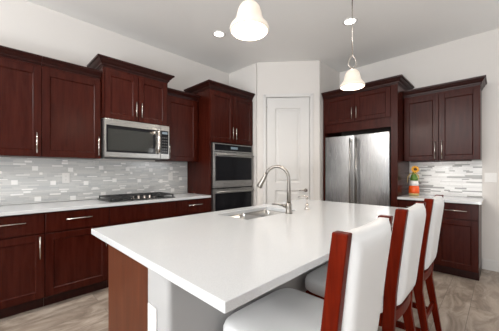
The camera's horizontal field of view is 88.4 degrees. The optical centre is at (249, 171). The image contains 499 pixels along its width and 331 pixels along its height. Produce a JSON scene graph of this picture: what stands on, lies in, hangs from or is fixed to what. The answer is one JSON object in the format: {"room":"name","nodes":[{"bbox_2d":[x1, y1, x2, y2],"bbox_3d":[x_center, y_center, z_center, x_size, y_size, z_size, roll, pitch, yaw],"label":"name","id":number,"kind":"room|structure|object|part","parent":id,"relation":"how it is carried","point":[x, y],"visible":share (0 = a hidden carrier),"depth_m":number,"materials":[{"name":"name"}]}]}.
{"room":"kitchen","nodes":[
{"label":"kitchen","id":0,"kind":"room"},
{"bbox_2d":[0,0,228,205],"bbox_3d":[-2.243,-0.270,2.884,0.100,3.060,8.190,0,0,44],"label":"wall","id":1,"kind":"structure","parent":0,"point":[26,26],"depth_m":3.04,"materials":[{"name":"white paint"}]},
{"bbox_2d":[0,45,41,157],"bbox_3d":[-2.390,-0.636,2.389,0.375,0.983,0.675,0,0,44],"label":"upper cabinet","id":2,"kind":"object","parent":1,"relation":"attached to","point":[20,71],"visible":1,"depth_m":2.42,"materials":[{"name":"brown wood"}]},
{"bbox_3d":[-2.390,-1.089,2.389,0.375,0.078,0.675,0,0,44],"label":"crown molding","id":3,"kind":"part","parent":2,"relation":"part of","materials":[{"name":"brown wood"}]},
{"bbox_3d":[-2.061,-0.280,2.485,0.037,0.200,0.010,0,0,44],"label":"handle","id":4,"kind":"part","parent":2,"relation":"part of","materials":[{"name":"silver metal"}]},
{"bbox_2d":[39,56,101,159],"bbox_3d":[-1.970,-0.636,2.820,0.375,0.983,0.524,0,0,44],"label":"upper cabinet","id":5,"kind":"object","parent":1,"relation":"attached to","point":[70,92],"visible":0.94,"depth_m":2.70,"materials":[{"name":"brown wood"}]},
{"bbox_3d":[-1.970,-1.089,2.820,0.375,0.078,0.524,0,0,44],"label":"crown molding","id":6,"kind":"part","parent":5,"relation":"part of","materials":[{"name":"brown wood"}]},
{"bbox_3d":[-1.687,-0.285,2.868,0.037,0.210,0.010,0,0,44],"label":"handle","id":7,"kind":"part","parent":5,"relation":"part of","materials":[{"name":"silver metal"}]},
{"bbox_2d":[0,157,186,204],"bbox_3d":[-1.981,0.097,3.073,0.010,0.480,2.828,0,0,44],"label":"wall tile","id":8,"kind":"structure","parent":1,"relation":"attached to","point":[22,180],"depth_m":3.04,"materials":[{"name":"grey tile"}]},
{"bbox_2d":[62,173,69,182],"bbox_3d":[-2.102,0.075,2.937,0.007,0.118,0.072,0,0,44],"label":"wall outlet","id":9,"kind":"object","parent":8,"relation":"attached to","point":[65,176],"visible":1,"depth_m":2.94,"materials":[{"name":"white plastic"}]},
{"bbox_2d":[168,173,172,179],"bbox_3d":[-1.191,0.075,3.869,0.007,0.118,0.072,0,0,44],"label":"wall outlet","id":10,"kind":"object","parent":8,"relation":"attached to","point":[170,175],"visible":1,"depth_m":3.87,"materials":[{"name":"white plastic"}]},
{"bbox_2d":[87,54,174,125],"bbox_3d":[-1.484,-0.941,3.265,0.449,0.678,0.919,0,0,44],"label":"upper cabinet","id":11,"kind":"object","parent":1,"relation":"attached to","point":[129,91],"visible":0.94,"depth_m":3.09,"materials":[{"name":"brown wood"}]},
{"bbox_3d":[-1.496,-0.878,3.012,0.020,0.544,0.372,0,0,44],"label":"door","id":12,"kind":"part","parent":11,"relation":"part of","materials":[{"name":"brown wood"}]},
{"bbox_3d":[-1.484,-1.232,3.265,0.449,0.097,0.919,0,0,44],"label":"crown molding","id":13,"kind":"part","parent":11,"relation":"part of","materials":[{"name":"brown wood"}]},
{"bbox_3d":[-1.232,-0.878,3.282,0.020,0.544,0.375,0,0,44],"label":"door","id":14,"kind":"part","parent":11,"relation":"part of","materials":[{"name":"brown wood"}]},
{"bbox_2d":[100,118,168,159],"bbox_3d":[-1.464,-0.376,3.246,0.484,0.444,0.781,0,0,44],"label":"microwave","id":15,"kind":"object","parent":1,"relation":"attached to","point":[120,139],"visible":0.95,"depth_m":3.06,"materials":[{"name":"silver metal"}]},
{"bbox_3d":[-1.156,-0.378,3.263,0.066,0.314,0.032,0,0,44],"label":"handle","id":16,"kind":"part","parent":15,"relation":"part of","materials":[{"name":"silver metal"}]},
{"bbox_3d":[-1.117,-0.380,3.367,0.034,0.432,0.122,0,0,44],"label":"control panel","id":17,"kind":"part","parent":15,"relation":"part of","materials":[{"name":"silver metal"}]},
{"bbox_2d":[155,88,200,161],"bbox_3d":[-1.048,-0.636,3.764,0.375,0.983,0.530,0,0,44],"label":"upper cabinet","id":18,"kind":"object","parent":1,"relation":"attached to","point":[182,106],"visible":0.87,"depth_m":3.66,"materials":[{"name":"brown wood"}]},
{"bbox_3d":[-0.958,-0.583,3.655,0.020,0.868,0.485,0,0,44],"label":"door","id":19,"kind":"part","parent":18,"relation":"part of","materials":[{"name":"brown wood"}]},
{"bbox_3d":[-1.048,-1.089,3.764,0.375,0.078,0.530,0,0,44],"label":"crown molding","id":20,"kind":"part","parent":18,"relation":"part of","materials":[{"name":"brown wood"}]},
{"bbox_2d":[229,63,256,205],"bbox_3d":[-0.101,-0.270,4.516,0.684,3.060,0.090,0,0,44],"label":"wall","id":21,"kind":"structure","parent":0,"point":[245,79],"depth_m":4.29,"materials":[{"name":"white paint"}]},
{"bbox_2d":[0,269,498,330],"bbox_3d":[0.321,1.310,0.379,7.270,0.100,8.190,0,0,44],"label":"floor","id":22,"kind":"structure","parent":0,"point":[464,304],"depth_m":2.31,"materials":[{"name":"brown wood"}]},
{"bbox_2d":[0,212,44,318],"bbox_3d":[-2.306,0.816,2.287,0.640,0.888,0.687,0,0,44],"label":"base cabinet","id":23,"kind":"object","parent":22,"relation":"on","point":[22,237],"visible":0.98,"depth_m":2.23,"materials":[{"name":"brown wood"}]},
{"bbox_3d":[-2.060,0.448,2.107,0.037,0.010,0.335,0,0,44],"label":"handle","id":24,"kind":"part","parent":23,"relation":"part of","materials":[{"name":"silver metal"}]},
{"bbox_3d":[-2.111,0.470,2.096,0.020,0.175,0.684,0,0,44],"label":"drawer","id":25,"kind":"part","parent":23,"relation":"part of","materials":[{"name":"brown wood"}]},
{"bbox_3d":[-1.876,0.683,2.296,0.037,0.197,0.010,0,0,44],"label":"handle","id":26,"kind":"part","parent":23,"relation":"part of","materials":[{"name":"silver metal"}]},
{"bbox_2d":[43,207,108,305],"bbox_3d":[-1.878,0.816,2.725,0.640,0.888,0.534,0,0,44],"label":"base cabinet","id":27,"kind":"object","parent":22,"relation":"on","point":[76,260],"visible":0.8,"depth_m":2.50,"materials":[{"name":"brown wood"}]},
{"bbox_3d":[-1.683,0.470,2.535,0.020,0.175,0.531,0,0,44],"label":"drawer","id":28,"kind":"part","parent":27,"relation":"part of","materials":[{"name":"brown wood"}]},
{"bbox_3d":[-1.665,0.452,2.512,0.037,0.010,0.217,0,0,44],"label":"handle","id":29,"kind":"part","parent":27,"relation":"part of","materials":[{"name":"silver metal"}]},
{"bbox_2d":[106,201,175,287],"bbox_3d":[-1.415,0.816,3.198,0.640,0.888,0.785,0,0,44],"label":"base cabinet","id":30,"kind":"object","parent":22,"relation":"on","point":[124,214],"visible":0.26,"depth_m":2.96,"materials":[{"name":"brown wood"}]},
{"bbox_2d":[0,193,210,215],"bbox_3d":[-1.668,0.355,2.951,0.627,0.030,2.570,0,0,44],"label":"countertop","id":31,"kind":"structure","parent":30,"relation":"on","point":[18,209],"depth_m":2.64,"materials":[{"name":"white stone"}]},
{"bbox_2d":[98,192,174,202],"bbox_3d":[-1.411,0.315,3.238,0.455,0.050,0.790,0,0,44],"label":"gas cooktop","id":32,"kind":"object","parent":31,"relation":"in","point":[150,195],"visible":1,"depth_m":3.13,"materials":[{"name":"black metal"}]},
{"bbox_3d":[-1.358,0.858,2.867,0.020,0.575,0.388,0,0,44],"label":"door","id":33,"kind":"part","parent":30,"relation":"part of","materials":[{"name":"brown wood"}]},
{"bbox_3d":[-1.083,0.858,3.149,0.020,0.575,0.388,0,0,44],"label":"door","id":34,"kind":"part","parent":30,"relation":"part of","materials":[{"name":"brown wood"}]},
{"bbox_2d":[175,198,209,216],"bbox_3d":[-0.953,0.816,3.672,0.640,0.888,0.535,0,0,44],"label":"base cabinet","id":35,"kind":"object","parent":22,"relation":"on","point":[202,205],"visible":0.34,"depth_m":3.46,"materials":[{"name":"brown wood"}]},
{"bbox_3d":[-0.758,0.858,3.481,0.020,0.575,0.532,0,0,44],"label":"door","id":36,"kind":"part","parent":35,"relation":"part of","materials":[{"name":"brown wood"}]},
{"bbox_2d":[108,244,327,330],"bbox_3d":[0.184,0.817,2.010,0.870,0.887,2.247,0,0,44],"label":"kitchen island","id":37,"kind":"object","parent":22,"relation":"on","point":[132,285],"visible":0.16,"depth_m":1.09,"materials":[{"name":"brown wood"}]},
{"bbox_3d":[-0.575,0.817,1.215,0.500,0.887,0.020,0,0,44],"label":"panel","id":38,"kind":"part","parent":37,"relation":"part of","materials":[{"name":"brown wood"}]},
{"bbox_2d":[148,303,156,330],"bbox_3d":[-0.378,0.580,0.994,0.072,0.118,0.007,0,0,44],"label":"wall outlet","id":39,"kind":"object","parent":37,"relation":"attached to","point":[152,311],"visible":1,"depth_m":0.99,"materials":[{"name":"white plastic"}]},
{"bbox_2d":[149,310,153,320],"bbox_3d":[-0.380,0.558,0.992,0.034,0.030,0.002,0,0,44],"label":"socket","id":40,"kind":"object","parent":39,"relation":"attached to","point":[151,312],"depth_m":0.99,"materials":[{"name":"white plastic"}]},
{"bbox_2d":[149,321,153,330],"bbox_3d":[-0.380,0.602,0.992,0.034,0.030,0.002,0,0,44],"label":"socket","id":41,"kind":"object","parent":39,"relation":"attached to","point":[151,323],"depth_m":0.99,"materials":[{"name":"white plastic"}]},
{"bbox_2d":[91,199,404,313],"bbox_3d":[0.302,0.356,1.919,1.226,0.032,2.303,0,0,44],"label":"island countertop","id":42,"kind":"structure","parent":37,"relation":"on","point":[224,261],"depth_m":1.19,"materials":[{"name":"white stone"}]},
{"bbox_2d":[230,210,284,219],"bbox_3d":[0.074,0.458,2.151,0.362,0.170,0.622,0,0,44],"label":"sink","id":43,"kind":"object","parent":42,"relation":"in","point":[251,215],"visible":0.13,"depth_m":2.36,"materials":[{"name":"silver metal"}]},
{"bbox_3d":[-0.040,0.458,2.034,0.362,0.170,0.296,0,0,44],"label":"bowl","id":44,"kind":"part","parent":43,"relation":"part of","materials":[{"name":"silver metal"}]},
{"bbox_3d":[0.183,0.458,2.262,0.362,0.170,0.311,0,0,44],"label":"bowl","id":45,"kind":"part","parent":43,"relation":"part of","materials":[{"name":"silver metal"}]},
{"bbox_2d":[257,165,292,213],"bbox_3d":[0.205,0.142,2.140,0.317,0.394,0.060,0,0,27],"label":"kitchen faucet","id":46,"kind":"object","parent":42,"relation":"on","point":[288,206],"visible":1,"depth_m":2.08,"materials":[{"name":"silver metal"}]},
{"bbox_3d":[0.235,0.100,2.129,0.228,0.308,0.035,0,0,29],"label":"spout","id":47,"kind":"part","parent":46,"relation":"part of","materials":[{"name":"silver metal"}]},
{"bbox_3d":[0.244,0.280,2.107,0.119,0.035,0.026,0,0,14],"label":"lever","id":48,"kind":"part","parent":46,"relation":"part of","materials":[{"name":"silver metal"}]},
{"bbox_2d":[298,196,309,209],"bbox_3d":[0.492,0.278,2.310,0.101,0.123,0.048,0,0,33],"label":"soap dispenser","id":49,"kind":"object","parent":42,"relation":"on","point":[306,204],"visible":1,"depth_m":2.29,"materials":[{"name":"silver metal"}]},
{"bbox_2d":[184,79,254,211],"bbox_3d":[-0.473,-0.014,4.149,0.659,2.548,0.943,0,0,44],"label":"tall cabinet","id":50,"kind":"object","parent":22,"relation":"on","point":[225,112],"visible":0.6,"depth_m":3.86,"materials":[{"name":"brown wood"}]},
{"bbox_3d":[-0.473,-1.239,4.149,0.659,0.098,0.943,0,0,44],"label":"crown molding","id":51,"kind":"part","parent":50,"relation":"part of","materials":[{"name":"brown wood"}]},
{"bbox_3d":[-0.406,-0.805,3.827,0.020,0.730,0.431,0,0,44],"label":"door","id":52,"kind":"part","parent":50,"relation":"part of","materials":[{"name":"brown wood"}]},
{"bbox_2d":[211,143,253,213],"bbox_3d":[-0.417,0.265,4.141,0.630,1.360,0.814,0,0,44],"label":"double wall oven","id":53,"kind":"object","parent":50,"relation":"in","point":[231,165],"visible":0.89,"depth_m":3.91,"materials":[{"name":"silver metal"}]},
{"bbox_3d":[-0.249,-0.355,3.976,0.033,0.120,0.814,0,0,44],"label":"control panel","id":54,"kind":"part","parent":53,"relation":"part of","materials":[{"name":"silver metal"}]},
{"bbox_3d":[-0.246,0.589,3.974,0.040,0.663,0.814,0,0,44],"label":"door","id":55,"kind":"part","parent":53,"relation":"part of","materials":[{"name":"black glass"}]},
{"bbox_3d":[-0.246,-0.024,3.974,0.040,0.528,0.814,0,0,44],"label":"door","id":56,"kind":"part","parent":53,"relation":"part of","materials":[{"name":"silver metal"}]},
{"bbox_3d":[-0.229,0.566,3.960,0.003,0.488,0.749,0,0,44],"label":"glass","id":57,"kind":"part","parent":53,"relation":"part of","materials":[{"name":"black glass"}]},
{"bbox_3d":[-0.229,-0.044,3.960,0.003,0.359,0.749,0,0,44],"label":"glass","id":58,"kind":"part","parent":53,"relation":"part of","materials":[{"name":"black glass"}]},
{"bbox_3d":[-0.232,-0.357,3.967,0.002,0.090,0.764,0,0,44],"label":"control glass","id":59,"kind":"part","parent":53,"relation":"part of","materials":[{"name":"black glass"}]},
{"bbox_3d":[-0.212,0.298,3.940,0.055,0.024,0.774,0,0,44],"label":"handle","id":60,"kind":"part","parent":53,"relation":"part of","materials":[{"name":"silver metal"}]},
{"bbox_3d":[-0.212,-0.248,3.940,0.055,0.024,0.774,0,0,44],"label":"handle","id":61,"kind":"part","parent":53,"relation":"part of","materials":[{"name":"silver metal"}]},
{"bbox_3d":[-0.103,-0.805,4.137,0.020,0.730,0.429,0,0,44],"label":"door","id":62,"kind":"part","parent":50,"relation":"part of","materials":[{"name":"brown wood"}]},
{"bbox_2d":[223,215,392,330],"bbox_3d":[0.224,0.714,1.003,0.550,1.092,0.472,0,0,44],"label":"counter stool","id":63,"kind":"object","parent":22,"relation":"on","point":[358,257],"visible":1,"depth_m":0.82,"materials":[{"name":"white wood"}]},
{"bbox_3d":[0.182,0.627,1.044,0.432,0.090,0.472,0,0,44],"label":"seat","id":64,"kind":"part","parent":63,"relation":"part of","materials":[{"name":"white leather"}]},
{"bbox_3d":[0.250,0.714,0.733,0.134,1.092,0.059,0,0,44],"label":"post","id":65,"kind":"part","parent":63,"relation":"part of","materials":[{"name":"brown wood"}]},
{"bbox_3d":[0.495,0.714,0.983,0.134,1.092,0.059,0,0,44],"label":"post","id":66,"kind":"part","parent":63,"relation":"part of","materials":[{"name":"brown wood"}]},
{"bbox_2d":[325,132,390,206],"bbox_3d":[1.770,0.357,4.034,0.946,1.805,0.726,0,0,44],"label":"refrigerator","id":67,"kind":"object","parent":22,"relation":"on","point":[357,167],"visible":0.44,"depth_m":3.75,"materials":[{"name":"grey metal"}]},
{"bbox_3d":[1.413,0.028,4.009,0.470,1.145,0.060,0,0,44],"label":"door","id":68,"kind":"part","parent":67,"relation":"part of","materials":[{"name":"silver metal"}]},
{"bbox_3d":[1.508,0.003,3.833,0.023,0.995,0.072,0,0,44],"label":"handle","id":69,"kind":"part","parent":67,"relation":"part of","materials":[{"name":"silver metal"}]},
{"bbox_3d":[1.575,0.003,3.767,0.023,0.995,0.072,0,0,44],"label":"handle","id":70,"kind":"part","parent":67,"relation":"part of","materials":[{"name":"silver metal"}]},
{"bbox_3d":[1.753,0.028,3.676,0.470,1.145,0.060,0,0,44],"label":"door","id":71,"kind":"part","parent":67,"relation":"part of","materials":[{"name":"silver metal"}]},
{"bbox_2d":[305,202,425,330],"bbox_3d":[0.647,0.714,1.437,0.550,1.092,0.472,0,0,44],"label":"counter stool","id":72,"kind":"object","parent":22,"relation":"on","point":[407,232],"visible":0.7,"depth_m":1.19,"materials":[{"name":"white leather"}]},
{"bbox_3d":[0.605,0.627,1.478,0.432,0.090,0.472,0,0,44],"label":"seat","id":73,"kind":"part","parent":72,"relation":"part of","materials":[{"name":"white leather"}]},
{"bbox_3d":[0.635,0.700,1.449,0.437,0.091,0.414,0,0,44],"label":"seat frame","id":74,"kind":"part","parent":72,"relation":"part of","materials":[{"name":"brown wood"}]},
{"bbox_3d":[0.674,0.714,1.166,0.134,1.092,0.059,0,0,44],"label":"post","id":75,"kind":"part","parent":72,"relation":"part of","materials":[{"name":"brown wood"}]},
{"bbox_3d":[0.918,0.714,1.417,0.134,1.092,0.059,0,0,44],"label":"post","id":76,"kind":"part","parent":72,"relation":"part of","materials":[{"name":"brown wood"}]},
{"bbox_2d":[321,74,413,231],"bbox_3d":[1.823,-0.007,4.011,1.162,2.535,0.689,0,0,44],"label":"tall cabinet","id":77,"kind":"object","parent":22,"relation":"on","point":[378,106],"visible":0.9,"depth_m":3.68,"materials":[{"name":"brown wood"}]},
{"bbox_3d":[1.441,0.030,4.430,0.030,2.460,0.622,0,0,44],"label":"panel","id":78,"kind":"part","parent":77,"relation":"part of","materials":[{"name":"brown wood"}]},
{"bbox_3d":[1.415,-0.965,4.035,0.478,0.420,0.020,0,0,44],"label":"door","id":79,"kind":"part","parent":77,"relation":"part of","materials":[{"name":"brown wood"}]},
{"bbox_3d":[1.823,-1.228,4.011,1.162,0.095,0.689,0,0,44],"label":"crown molding","id":80,"kind":"part","parent":77,"relation":"part of","materials":[{"name":"brown wood"}]},
{"bbox_3d":[1.764,-0.965,3.694,0.489,0.420,0.020,0,0,44],"label":"door","id":81,"kind":"part","parent":77,"relation":"part of","materials":[{"name":"brown wood"}]},
{"bbox_3d":[2.183,0.030,3.705,0.085,2.460,0.622,0,0,44],"label":"panel","id":82,"kind":"part","parent":77,"relation":"part of","materials":[{"name":"brown wood"}]},
{"bbox_2d":[395,195,443,330],"bbox_3d":[1.075,0.714,1.875,0.550,1.092,0.472,0,0,44],"label":"counter stool","id":83,"kind":"object","parent":22,"relation":"on","point":[434,207],"visible":0.48,"depth_m":1.63,"materials":[{"name":"white leather"}]},
{"bbox_3d":[1.101,0.714,1.604,0.134,1.092,0.059,0,0,44],"label":"post","id":84,"kind":"part","parent":83,"relation":"part of","materials":[{"name":"brown wood"}]},
{"bbox_3d":[1.062,0.700,1.887,0.437,0.091,0.414,0,0,44],"label":"seat frame","id":85,"kind":"part","parent":83,"relation":"part of","materials":[{"name":"brown wood"}]},
{"bbox_3d":[1.346,0.714,1.854,0.134,1.092,0.059,0,0,44],"label":"post","id":86,"kind":"part","parent":83,"relation":"part of","materials":[{"name":"brown wood"}]},
{"bbox_2d":[398,199,481,280],"bbox_3d":[2.496,0.816,3.380,0.812,0.888,0.650,0,0,44],"label":"base cabinet","id":87,"kind":"object","parent":22,"relation":"on","point":[459,251],"visible":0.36,"depth_m":3.03,"materials":[{"name":"brown wood"}]},
{"bbox_3d":[2.157,0.470,3.324,0.400,0.175,0.020,0,0,44],"label":"drawer","id":88,"kind":"part","parent":87,"relation":"part of","materials":[{"name":"brown wood"}]},
{"bbox_2d":[397,194,483,204],"bbox_3d":[2.505,0.355,3.372,0.839,0.030,0.654,0,0,44],"label":"countertop","id":89,"kind":"structure","parent":87,"relation":"on","point":[449,199],"depth_m":3.23,"materials":[{"name":"white stone"}]},
{"bbox_2d":[407,166,419,195],"bbox_3d":[2.327,0.127,3.627,0.146,0.425,0.132,0,0,44],"label":"vase","id":90,"kind":"object","parent":89,"relation":"on","point":[414,190],"visible":1,"depth_m":3.58,"materials":[{"name":"multicoloured"}]},
{"bbox_3d":[2.447,0.858,3.041,0.400,0.575,0.020,0,0,44],"label":"door","id":91,"kind":"part","parent":87,"relation":"part of","materials":[{"name":"brown wood"}]},
{"bbox_3d":[2.447,0.470,3.041,0.400,0.175,0.020,0,0,44],"label":"drawer","id":92,"kind":"part","parent":87,"relation":"part of","materials":[{"name":"brown wood"}]},
{"bbox_2d":[26,0,498,73],"bbox_3d":[0.321,-1.850,0.379,7.270,0.100,8.190,0,0,44],"label":"ceiling","id":93,"kind":"structure","parent":0,"point":[299,30],"depth_m":3.14,"materials":[{"name":"white paint"}]},
{"bbox_2d":[212,30,224,37],"bbox_3d":[-0.400,-1.794,3.354,0.170,0.009,0.170,0,0,44],"label":"recessed light","id":94,"kind":"object","parent":93,"relation":"in","point":[219,34],"visible":1,"depth_m":3.35,"materials":[{"name":"white paint"}]},
{"bbox_2d":[230,0,268,40],"bbox_3d":[-0.001,-1.312,1.513,0.230,0.974,0.230,0,0,44],"label":"pendant lamp","id":95,"kind":"object","parent":93,"relation":"hanging from","point":[249,24],"visible":1,"depth_m":1.49,"materials":[{"name":"white glass"}]},
{"bbox_2d":[343,17,357,25],"bbox_3d":[1.205,-1.794,3.072,0.170,0.009,0.170,0,0,44],"label":"recessed light","id":96,"kind":"object","parent":93,"relation":"in","point":[347,22],"visible":0.91,"depth_m":3.07,"materials":[{"name":"white paint"}]},
{"bbox_2d":[340,0,364,90],"bbox_3d":[1.007,-1.312,2.511,0.230,0.974,0.230,0,0,44],"label":"pendant lamp","id":97,"kind":"object","parent":93,"relation":"hanging from","point":[352,79],"visible":1,"depth_m":2.49,"materials":[{"name":"white glass"}]},
{"bbox_3d":[1.007,-0.910,2.511,0.230,0.171,0.230,0,0,44],"label":"lamp shade","id":98,"kind":"part","parent":97,"relation":"part of","materials":[{"name":"white glass"}]},
{"bbox_3d":[1.007,-1.452,2.511,0.011,0.629,0.010,0,0,44],"label":"rod","id":99,"kind":"part","parent":97,"relation":"part of","materials":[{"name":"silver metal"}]},
{"bbox_2d":[257,60,319,204],"bbox_3d":[0.634,-0.270,4.238,1.011,3.060,0.090,0,0,4],"label":"wall","id":100,"kind":"structure","parent":0,"point":[288,77],"depth_m":4.19,"materials":[{"name":"white paint"}]},
{"bbox_2d":[266,97,308,203],"bbox_3d":[0.622,0.019,4.189,0.710,2.462,0.103,0,0,4],"label":"door","id":101,"kind":"structure","parent":100,"relation":"in","point":[287,119],"depth_m":4.21,"materials":[{"name":"white paint"}]},
{"bbox_2d":[263,93,312,204],"bbox_3d":[0.630,-0.005,4.223,0.815,2.530,0.101,0,0,4],"label":"trim","id":102,"kind":"structure","parent":100,"relation":"attached to","point":[310,95],"depth_m":4.19,"materials":[{"name":"white paint"}]},
{"bbox_2d":[320,61,339,200],"bbox_3d":[1.363,-0.270,4.453,0.090,3.060,0.705,0,0,44],"label":"wall","id":103,"kind":"structure","parent":0,"point":[329,77],"depth_m":4.22,"materials":[{"name":"white paint"}]},
{"bbox_2d":[340,28,498,260],"bbox_3d":[3.183,-0.270,3.237,7.170,3.060,0.100,0,0,44],"label":"wall","id":104,"kind":"structure","parent":0,"point":[476,55],"depth_m":3.33,"materials":[{"name":"white paint"}]},
{"bbox_2d":[403,75,486,161],"bbox_3d":[2.610,-0.642,3.458,0.866,0.995,0.379,0,0,44],"label":"upper cabinet","id":105,"kind":"object","parent":104,"relation":"attached to","point":[443,121],"visible":1,"depth_m":3.32,"materials":[{"name":"brown wood"}]},
{"bbox_3d":[2.347,-0.581,3.516,0.398,0.864,0.020,0,0,44],"label":"door","id":106,"kind":"part","parent":105,"relation":"part of","materials":[{"name":"brown wood"}]},
{"bbox_2d":[411,160,471,161],"bbox_3d":[2.515,-0.136,3.397,0.650,0.016,0.032,0,0,44],"label":"light","id":107,"kind":"object","parent":105,"relation":"attached to","point":[445,160],"visible":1,"depth_m":3.34,"materials":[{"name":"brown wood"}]},
{"bbox_3d":[2.612,-1.093,3.460,0.866,0.094,0.374,0,0,44],"label":"crown molding","id":108,"kind":"part","parent":105,"relation":"part of","materials":[{"name":"brown wood"}]},
{"bbox_3d":[2.636,-0.581,3.234,0.400,0.864,0.020,0,0,44],"label":"door","id":109,"kind":"part","parent":105,"relation":"part of","materials":[{"name":"brown wood"}]},
{"bbox_2d":[409,161,481,196],"bbox_3d":[2.723,0.099,3.610,0.820,0.477,0.008,0,0,44],"label":"wall tile","id":110,"kind":"structure","parent":104,"relation":"attached to","point":[458,178],"depth_m":3.55,"materials":[{"name":"grey tile"}]},
{"bbox_2d":[482,258,498,271],"bbox_3d":[4.325,1.191,2.041,3.665,0.138,0.014,0,0,44],"label":"baseboard","id":111,"kind":"structure","parent":104,"relation":"attached to","point":[488,264],"depth_m":3.26,"materials":[{"name":"white paint"}]},
{"bbox_2d":[485,173,496,181],"bbox_3d":[3.074,0.078,3.268,0.115,0.118,0.007,0,0,44],"label":"light switch","id":112,"kind":"object","parent":104,"relation":"attached to","point":[489,177],"visible":1,"depth_m":3.27,"materials":[{"name":"white plastic"}]}
]}

